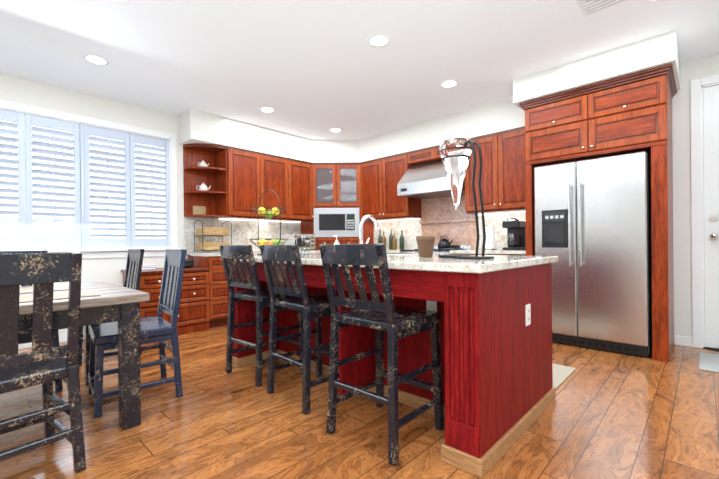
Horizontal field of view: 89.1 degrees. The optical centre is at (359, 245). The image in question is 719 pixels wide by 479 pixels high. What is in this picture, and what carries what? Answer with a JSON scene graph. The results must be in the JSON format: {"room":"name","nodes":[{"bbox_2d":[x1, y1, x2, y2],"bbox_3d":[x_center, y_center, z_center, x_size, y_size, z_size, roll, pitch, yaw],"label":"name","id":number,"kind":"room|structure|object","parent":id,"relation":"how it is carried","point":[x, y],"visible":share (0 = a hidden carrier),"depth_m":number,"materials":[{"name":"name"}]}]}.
{"room":"dining room and kitchen","nodes":[
{"label":"dining room and kitchen","id":0,"kind":"room"},
{"bbox_2d":[0,74,198,333],"bbox_3d":[-3.175,-0.319,3.945,0.120,2.700,8.220,0,0,43],"label":"wall","id":1,"kind":"structure","parent":0,"point":[31,93],"depth_m":4.14,"materials":[{"name":"paint"}]},
{"bbox_2d":[18,333,66,349],"bbox_3d":[-4.313,1.002,2.629,0.014,0.090,4.480,0,0,43],"label":"baseboard","id":2,"kind":"structure","parent":1,"relation":"attached to","point":[62,337],"depth_m":3.68,"materials":[{"name":"white"}]},
{"bbox_2d":[0,99,179,258],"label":"window","id":3,"kind":"structure","parent":1,"relation":"in","point":[108,252],"depth_m":4.22,"materials":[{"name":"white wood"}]},
{"bbox_2d":[0,109,169,248],"bbox_3d":[-3.374,-0.646,3.685,0.082,1.380,2.741,0,0,43],"label":"window shutters","id":4,"kind":"object","parent":3,"relation":"attached to","point":[82,183],"visible":1,"depth_m":3.99,"materials":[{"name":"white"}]},
{"bbox_2d":[211,146,266,218],"bbox_3d":[-1.693,-0.848,5.170,0.357,0.940,0.565,0,0,43],"label":"upper cabinet","id":5,"kind":"object","parent":1,"relation":"attached to","point":[240,174],"depth_m":5.01,"materials":[{"name":"brown wood"}]},
{"bbox_2d":[251,154,290,220],"bbox_3d":[-1.375,-0.852,5.508,0.357,0.940,0.607,0,0,43],"label":"upper cabinet","id":6,"kind":"object","parent":1,"relation":"attached to","point":[275,183],"depth_m":5.41,"materials":[{"name":"brown wood"}]},
{"bbox_2d":[283,157,310,222],"bbox_3d":[-1.037,-0.857,5.841,0.392,0.940,0.585,0,0,43],"label":"upper cabinet","id":7,"kind":"object","parent":1,"relation":"attached to","point":[296,173],"depth_m":5.70,"materials":[{"name":"brown wood"}]},
{"bbox_2d":[0,325,718,478],"bbox_3d":[-0.315,1.059,1.268,7.940,0.100,8.220,0,0,43],"label":"floor","id":8,"kind":"structure","parent":0,"point":[605,414],"depth_m":1.98,"materials":[{"name":"brown wood"}]},
{"bbox_2d":[0,250,62,391],"bbox_3d":[-2.463,0.535,2.570,0.524,0.988,0.506,0,0,43],"label":"dining chair","id":9,"kind":"object","parent":8,"relation":"on","point":[25,338],"visible":0.23,"depth_m":2.57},
{"bbox_2d":[0,252,85,472],"bbox_3d":[-1.571,0.529,1.582,0.524,0.988,0.506,0,0,36],"label":"dining chair","id":10,"kind":"object","parent":8,"relation":"on","point":[44,363],"visible":1,"depth_m":1.55,"materials":[{"name":"black wood"}]},
{"bbox_2d":[19,281,149,429],"bbox_3d":[-2.240,0.655,1.736,1.100,0.746,1.930,0,0,43],"label":"dining table","id":11,"kind":"object","parent":8,"relation":"on","point":[115,303],"visible":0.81,"depth_m":2.01,"materials":[{"name":"brown wood"}]},
{"bbox_2d":[20,285,82,292],"bbox_3d":[-2.008,0.276,2.248,0.320,0.004,0.440,0,0,43],"label":"placemat","id":12,"kind":"object","parent":11,"relation":"on","point":[64,287],"depth_m":2.26,"materials":[{"name":"beige"}]},
{"bbox_2d":[19,290,99,302],"bbox_3d":[-1.666,0.273,1.926,0.320,0.004,0.440,0,0,43],"label":"placemat","id":13,"kind":"object","parent":11,"relation":"on","point":[58,295],"depth_m":1.95,"materials":[{"name":"beige fabric"}]},
{"bbox_2d":[78,249,143,366],"bbox_3d":[-2.370,0.532,3.422,0.522,0.988,0.540,0,0,43],"label":"dining chair","id":14,"kind":"object","parent":8,"relation":"on","point":[133,269],"visible":0.29,"depth_m":3.48,"materials":[{"name":"black wood"}]},
{"bbox_2d":[88,249,186,418],"bbox_3d":[-1.520,0.526,2.497,0.524,0.988,0.506,-1,0,-40],"label":"dining chair","id":15,"kind":"object","parent":8,"relation":"on","point":[159,329],"visible":0.94,"depth_m":2.44,"materials":[{"name":"black wood"}]},
{"bbox_2d":[123,269,212,334],"bbox_3d":[-2.284,0.668,4.326,0.638,0.705,0.740,0,0,43],"label":"base cabinet","id":16,"kind":"object","parent":8,"relation":"on","point":[203,305],"depth_m":4.21,"materials":[{"name":"brown wood"}]},
{"bbox_2d":[121,265,196,272],"bbox_3d":[-2.295,0.298,4.318,0.638,0.035,0.760,0,0,43],"label":"countertop","id":17,"kind":"structure","parent":16,"relation":"on","point":[186,270],"depth_m":4.17,"materials":[{"name":"stone"}]},
{"bbox_2d":[142,254,193,269],"bbox_3d":[-2.320,0.198,4.354,0.656,0.164,0.229,-1,0,-37],"label":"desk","id":18,"kind":"object","parent":17,"relation":"on","point":[188,263],"visible":0.35,"depth_m":4.45,"materials":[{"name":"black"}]},
{"bbox_2d":[187,253,227,326],"bbox_3d":[-1.845,0.575,4.792,0.638,0.880,0.541,0,0,43],"label":"base cabinet","id":19,"kind":"object","parent":8,"relation":"on","point":[214,264],"depth_m":4.48,"materials":[{"name":"brown wood"}]},
{"bbox_2d":[201,249,410,256],"bbox_3d":[-0.639,0.101,5.151,1.908,0.040,2.747,0,0,43],"label":"countertop","id":20,"kind":"structure","parent":19,"relation":"on","point":[387,250],"depth_m":5.08,"materials":[{"name":"white stone"}]},
{"bbox_2d":[194,220,231,252],"bbox_3d":[-1.909,-0.113,4.761,0.258,0.414,0.387,0,0,43],"label":"stand","id":21,"kind":"object","parent":20,"relation":"on","point":[202,231],"visible":0.88,"depth_m":4.66,"materials":[{"name":"brown wood"}]},
{"bbox_2d":[282,234,314,249],"bbox_3d":[-0.940,-0.044,5.703,0.358,0.250,0.420,0,0,43],"label":"toaster oven","id":22,"kind":"object","parent":20,"relation":"on","point":[310,237],"visible":0.56,"depth_m":5.58,"materials":[{"name":"silver metal"}]},
{"bbox_2d":[380,231,385,246],"bbox_3d":[0.388,-0.074,5.799,0.074,0.282,0.072,0,0,43],"label":"bottle","id":23,"kind":"object","parent":20,"relation":"on","point":[382,239],"depth_m":5.78,"materials":[{"name":"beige glass"}]},
{"bbox_2d":[390,232,396,248],"bbox_3d":[0.541,-0.060,5.641,0.074,0.252,0.072,0,0,43],"label":"bottle","id":24,"kind":"object","parent":20,"relation":"on","point":[392,242],"depth_m":5.63,"materials":[{"name":"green glass"}]},
{"bbox_2d":[400,230,403,248],"bbox_3d":[0.654,-0.081,5.630,0.074,0.292,0.072,0,0,43],"label":"bottle","id":25,"kind":"object","parent":20,"relation":"on","point":[401,237],"depth_m":5.60,"materials":[{"name":"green glass"}]},
{"bbox_2d":[219,245,302,386],"bbox_3d":[-0.766,0.503,2.893,0.471,1.014,0.523,0,0,43],"label":"bar stool","id":26,"kind":"object","parent":8,"relation":"on","point":[259,296],"visible":0.85,"depth_m":2.75,"materials":[{"name":"black wood"}]},
{"bbox_2d":[259,244,338,414],"bbox_3d":[-0.336,0.500,2.461,0.478,1.014,0.530,0,0,43],"label":"bar stool","id":27,"kind":"object","parent":8,"relation":"on","point":[315,306],"visible":0.9,"depth_m":2.31,"materials":[{"name":"black wood"}]},
{"bbox_2d":[301,163,373,249],"bbox_3d":[-0.378,-0.631,6.135,0.945,1.408,0.946,0,0,43],"label":"tall cabinet","id":28,"kind":"object","parent":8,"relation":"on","point":[324,203],"depth_m":5.92,"materials":[{"name":"brown wood"}]},
{"bbox_2d":[219,211,524,222],"bbox_3d":[0.113,-0.389,4.720,3.543,0.011,2.280,0,0,43],"label":"under-cabinet light strip","id":29,"kind":"object","parent":28,"relation":"attached to","point":[377,221],"visible":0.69,"depth_m":5.46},
{"bbox_2d":[319,243,443,465],"bbox_3d":[0.117,0.497,1.949,0.464,1.014,0.519,0,0,43],"label":"bar stool","id":30,"kind":"object","parent":8,"relation":"on","point":[396,323],"visible":1,"depth_m":1.84,"materials":[{"name":"black wood"}]},
{"bbox_2d":[227,261,555,477],"bbox_3d":[0.052,0.561,2.736,2.293,0.880,1.078,0,0,43],"label":"kitchen island","id":31,"kind":"object","parent":8,"relation":"on","point":[499,392],"depth_m":1.88,"materials":[{"name":"red wood"}]},
{"bbox_2d":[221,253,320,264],"bbox_3d":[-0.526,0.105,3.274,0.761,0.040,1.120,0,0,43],"label":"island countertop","id":32,"kind":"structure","parent":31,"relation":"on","point":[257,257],"depth_m":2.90,"materials":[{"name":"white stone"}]},
{"bbox_2d":[272,257,340,268],"bbox_3d":[-0.117,0.143,2.560,1.925,0.120,0.641,0,0,43],"label":"island countertop","id":33,"kind":"structure","parent":31,"relation":"on","point":[305,260],"depth_m":2.32,"materials":[{"name":"white stone"}]},
{"bbox_2d":[249,190,287,254],"bbox_3d":[-0.812,-0.205,3.272,0.362,0.583,0.348,0,0,43],"label":"fruit stand","id":34,"kind":"object","parent":33,"relation":"on","point":[267,214],"visible":0.9,"depth_m":3.22,"materials":[{"name":"brown metal"}]},
{"bbox_2d":[301,239,309,254],"bbox_3d":[-0.454,0.019,3.184,0.060,0.130,0.058,0,0,43],"label":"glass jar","id":35,"kind":"object","parent":33,"relation":"on","point":[305,241],"depth_m":3.28,"materials":[{"name":"clear glass"}]},
{"bbox_2d":[359,215,378,243],"bbox_3d":[0.092,-0.078,2.806,0.114,0.314,0.229,0,0,43],"label":"faucet","id":36,"kind":"object","parent":33,"relation":"on","point":[372,218],"visible":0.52,"depth_m":2.77,"materials":[{"name":"silver metal"}]},
{"bbox_2d":[387,254,418,256],"bbox_3d":[0.365,0.097,3.135,0.732,0.040,0.101,0,0,43],"label":"island countertop","id":37,"kind":"structure","parent":31,"relation":"on","point":[388,255],"depth_m":3.01,"materials":[{"name":"white stone"}]},
{"bbox_2d":[426,300,436,311],"bbox_3d":[0.424,0.339,2.152,0.070,0.115,0.008,0,0,43],"label":"outlet","id":38,"kind":"object","parent":31,"relation":"attached to","point":[431,305],"depth_m":2.15,"materials":[{"name":"white plastic"}]},
{"bbox_2d":[341,254,556,272],"bbox_3d":[0.587,0.097,2.226,0.841,0.040,1.120,0,0,43],"label":"island countertop","id":39,"kind":"structure","parent":31,"relation":"on","point":[434,264],"depth_m":1.79,"materials":[{"name":"white stone"}]},
{"bbox_2d":[416,236,434,256],"bbox_3d":[0.427,0.010,2.355,0.122,0.135,0.122,0,0,43],"label":"flower pot","id":40,"kind":"object","parent":39,"relation":"on","point":[425,244],"visible":1,"depth_m":2.31,"materials":[{"name":"brown ceramic"}]},
{"bbox_2d":[438,137,493,258],"bbox_3d":[0.614,-0.274,2.119,0.319,0.700,0.206,0,0,43],"label":"sculpture","id":41,"kind":"object","parent":39,"relation":"on","point":[455,153],"visible":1,"depth_m":2.08,"materials":[{"name":"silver metal"}]},
{"bbox_2d":[525,304,530,325],"bbox_3d":[0.929,0.384,2.010,0.008,0.115,0.070,0,0,43],"label":"outlet","id":42,"kind":"object","parent":31,"relation":"attached to","point":[527,307],"depth_m":2.00,"materials":[{"name":"white plastic"}]},
{"bbox_2d":[400,245,471,253],"bbox_3d":[1.038,0.494,4.982,0.754,0.980,0.656,0,0,43],"label":"range","id":43,"kind":"object","parent":8,"relation":"on","point":[436,250],"visible":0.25,"depth_m":4.94,"materials":[{"name":"silver metal"}]},
{"bbox_2d":[438,236,452,248],"bbox_3d":[1.189,-0.042,5.044,0.222,0.182,0.177,0,0,43],"label":"kettle","id":44,"kind":"object","parent":43,"relation":"on","point":[444,243],"visible":1,"depth_m":4.99,"materials":[{"name":"grey metal"}]},
{"bbox_2d":[450,253,492,254],"bbox_3d":[1.528,0.540,4.564,0.527,0.880,0.637,0,0,43],"label":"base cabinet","id":45,"kind":"object","parent":8,"relation":"on","point":[450,253],"depth_m":4.35,"materials":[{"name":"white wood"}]},
{"bbox_2d":[449,249,525,252],"bbox_3d":[1.667,0.079,4.421,0.931,0.040,0.647,0,0,43],"label":"countertop","id":46,"kind":"structure","parent":45,"relation":"on","point":[472,250],"depth_m":4.18,"materials":[{"name":"white stone"}]},
{"bbox_2d":[485,223,495,249],"bbox_3d":[1.640,-0.107,4.591,0.150,0.330,0.150,0,0,43],"label":"paper towel","id":47,"kind":"object","parent":46,"relation":"on","point":[490,238],"visible":0.92,"depth_m":4.54,"materials":[{"name":"white paper"}]},
{"bbox_2d":[502,217,525,249],"bbox_3d":[1.845,-0.136,4.342,0.200,0.385,0.260,0,0,43],"label":"coffee maker","id":48,"kind":"object","parent":46,"relation":"on","point":[516,232],"visible":0.98,"depth_m":4.28,"materials":[{"name":"black plastic"}]},
{"bbox_2d":[493,253,525,255],"bbox_3d":[1.822,0.538,4.287,0.526,0.880,0.637,0,0,43],"label":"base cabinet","id":49,"kind":"object","parent":8,"relation":"on","point":[493,253],"depth_m":4.02,"materials":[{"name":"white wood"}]},
{"bbox_2d":[552,363,575,388],"bbox_3d":[0.890,0.985,3.264,1.715,0.012,0.580,0,0,43],"label":"kitchen rug","id":50,"kind":"object","parent":8,"relation":"on","point":[561,373],"visible":0.21,"depth_m":2.77,"materials":[{"name":"beige fabric"}]},
{"bbox_2d":[534,151,651,356],"bbox_3d":[2.340,0.079,3.655,0.910,1.760,0.786,0,0,43],"label":"refrigerator","id":51,"kind":"object","parent":8,"relation":"on","point":[592,221],"visible":0.9,"depth_m":3.34,"materials":[{"name":"grey metal"}]},
{"bbox_2d":[519,63,676,361],"bbox_3d":[2.378,-0.254,3.666,1.211,2.456,0.765,0,0,43],"label":"tall cabinet","id":52,"kind":"object","parent":8,"relation":"on","point":[627,114],"visible":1,"depth_m":3.26,"materials":[{"name":"brown wood"}]},
{"bbox_2d":[699,352,718,372],"bbox_3d":[3.148,0.962,2.778,0.830,0.012,0.570,0,0,43],"label":"door mat","id":53,"kind":"object","parent":8,"relation":"on","point":[708,362],"visible":1,"depth_m":2.98,"materials":[{"name":"grey fabric"}]},
{"bbox_2d":[0,0,718,139],"bbox_3d":[-0.344,-1.740,1.259,7.940,0.100,8.220,0,0,43],"label":"ceiling","id":54,"kind":"structure","parent":0,"point":[314,69],"depth_m":3.17,"materials":[{"name":"paint"}]},
{"bbox_2d":[83,54,108,64],"bbox_3d":[-2.378,-1.682,3.300,0.194,0.026,0.194,0,0,34],"label":"recessed light","id":55,"kind":"object","parent":54,"relation":"in","point":[94,59],"depth_m":3.29,"materials":[{"name":"white"}]},
{"bbox_2d":[259,107,274,112],"bbox_3d":[-1.149,-1.699,4.560,0.194,0.026,0.194,0,0,34],"label":"recessed light","id":56,"kind":"object","parent":54,"relation":"in","point":[264,109],"depth_m":4.55,"materials":[{"name":"white"}]},
{"bbox_2d":[329,128,341,131],"bbox_3d":[-0.354,-1.710,5.404,0.194,0.026,0.194,0,0,34],"label":"recessed light","id":57,"kind":"object","parent":54,"relation":"in","point":[332,129],"depth_m":5.41,"materials":[{"name":"white"}]},
{"bbox_2d":[367,34,390,46],"bbox_3d":[0.162,-1.708,3.036,0.194,0.026,0.194,-1,0,-2],"label":"recessed light","id":58,"kind":"object","parent":54,"relation":"in","point":[378,40],"depth_m":3.03,"materials":[{"name":"white"}]},
{"bbox_2d":[440,80,458,87],"bbox_3d":[0.951,-1.719,3.873,0.194,0.026,0.194,0,0,34],"label":"recessed light","id":59,"kind":"object","parent":54,"relation":"in","point":[447,83],"depth_m":3.86,"materials":[{"name":"white"}]},
{"bbox_2d":[577,0,629,16],"bbox_3d":[1.657,-1.707,2.493,0.280,0.016,0.400,0,0,43],"label":"ceiling vent","id":60,"kind":"object","parent":54,"relation":"in","point":[589,7],"visible":0.98,"depth_m":2.59,"materials":[{"name":"white metal"}]},
{"bbox_2d":[179,30,679,162],"bbox_3d":[0.369,-1.522,4.128,4.800,0.370,2.830,0,0,43],"label":"soffit","id":61,"kind":"structure","parent":0,"point":[198,126],"depth_m":4.60,"materials":[{"name":"paint"}]},
{"bbox_2d":[672,55,718,343],"bbox_3d":[2.491,-0.379,4.170,7.820,2.700,0.120,0,0,43],"label":"wall","id":62,"kind":"structure","parent":0,"point":[681,135],"depth_m":3.50,"materials":[{"name":"paint"}]},
{"bbox_2d":[184,195,525,252],"bbox_3d":[-0.037,-0.308,4.559,3.601,0.767,2.778,0,0,43],"label":"backsplash","id":63,"kind":"structure","parent":62,"relation":"attached to","point":[440,217],"depth_m":5.27,"materials":[{"name":"stone"}]},
{"bbox_2d":[247,231,250,238],"bbox_3d":[-1.644,-0.149,5.445,0.008,0.115,0.070,0,0,43],"label":"outlet","id":64,"kind":"object","parent":63,"relation":"attached to","point":[248,232],"depth_m":5.44,"materials":[{"name":"white plastic"}]},
{"bbox_2d":[501,226,506,234],"bbox_3d":[1.846,-0.184,4.664,0.070,0.115,0.008,0,0,43],"label":"outlet","id":65,"kind":"object","parent":63,"relation":"attached to","point":[503,231],"depth_m":4.66,"materials":[{"name":"white plastic"}]},
{"bbox_2d":[359,157,394,222],"bbox_3d":[0.292,-0.871,5.881,0.583,0.940,0.392,0,0,43],"label":"upper cabinet","id":66,"kind":"object","parent":62,"relation":"attached to","point":[373,173],"depth_m":5.73,"materials":[{"name":"brown wood"}]},
{"bbox_2d":[387,153,420,218],"bbox_3d":[0.624,-0.874,5.592,0.542,0.940,0.358,0,0,43],"label":"upper cabinet","id":67,"kind":"object","parent":62,"relation":"attached to","point":[398,207],"depth_m":5.42,"materials":[{"name":"brown wood"}]},
{"bbox_2d":[407,146,440,166],"bbox_3d":[0.993,-1.256,5.239,0.484,0.180,0.358,0,0,43],"label":"upper cabinet","id":68,"kind":"object","parent":62,"relation":"attached to","point":[432,153],"depth_m":5.10,"materials":[{"name":"brown wood"}]},
{"bbox_2d":[397,159,464,198],"bbox_3d":[1.043,-0.926,4.999,0.870,0.477,0.598,0,0,43],"label":"range hood","id":69,"kind":"object","parent":68,"relation":"attached to","point":[426,180],"visible":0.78,"depth_m":4.89,"materials":[{"name":"silver metal"}]},
{"bbox_2d":[465,131,514,213],"bbox_3d":[1.643,-0.881,4.631,0.498,0.940,0.358,0,0,43],"label":"upper cabinet","id":70,"kind":"object","parent":62,"relation":"attached to","point":[491,145],"depth_m":4.46,"materials":[{"name":"brown wood"}]},
{"bbox_2d":[503,127,525,211],"bbox_3d":[1.916,-0.883,4.374,0.497,0.940,0.358,0,0,43],"label":"upper cabinet","id":71,"kind":"object","parent":62,"relation":"attached to","point":[514,161],"depth_m":4.25,"materials":[{"name":"brown wood"}]},
{"bbox_2d":[690,74,718,347],"bbox_3d":[3.550,-0.299,3.160,1.005,2.525,0.138,0,0,43],"label":"door frame","id":72,"kind":"structure","parent":62,"relation":"attached to","point":[697,86],"depth_m":3.42,"materials":[{"name":"white wood"}]},
{"bbox_2d":[703,85,718,350],"bbox_3d":[3.517,-0.254,3.124,0.855,2.436,0.137,0,0,43],"label":"hinged door","id":73,"kind":"structure","parent":62,"relation":"in","point":[711,169],"depth_m":3.39,"materials":[{"name":"white painted wood"},{"name":"brushed nickel metal"}]}
]}

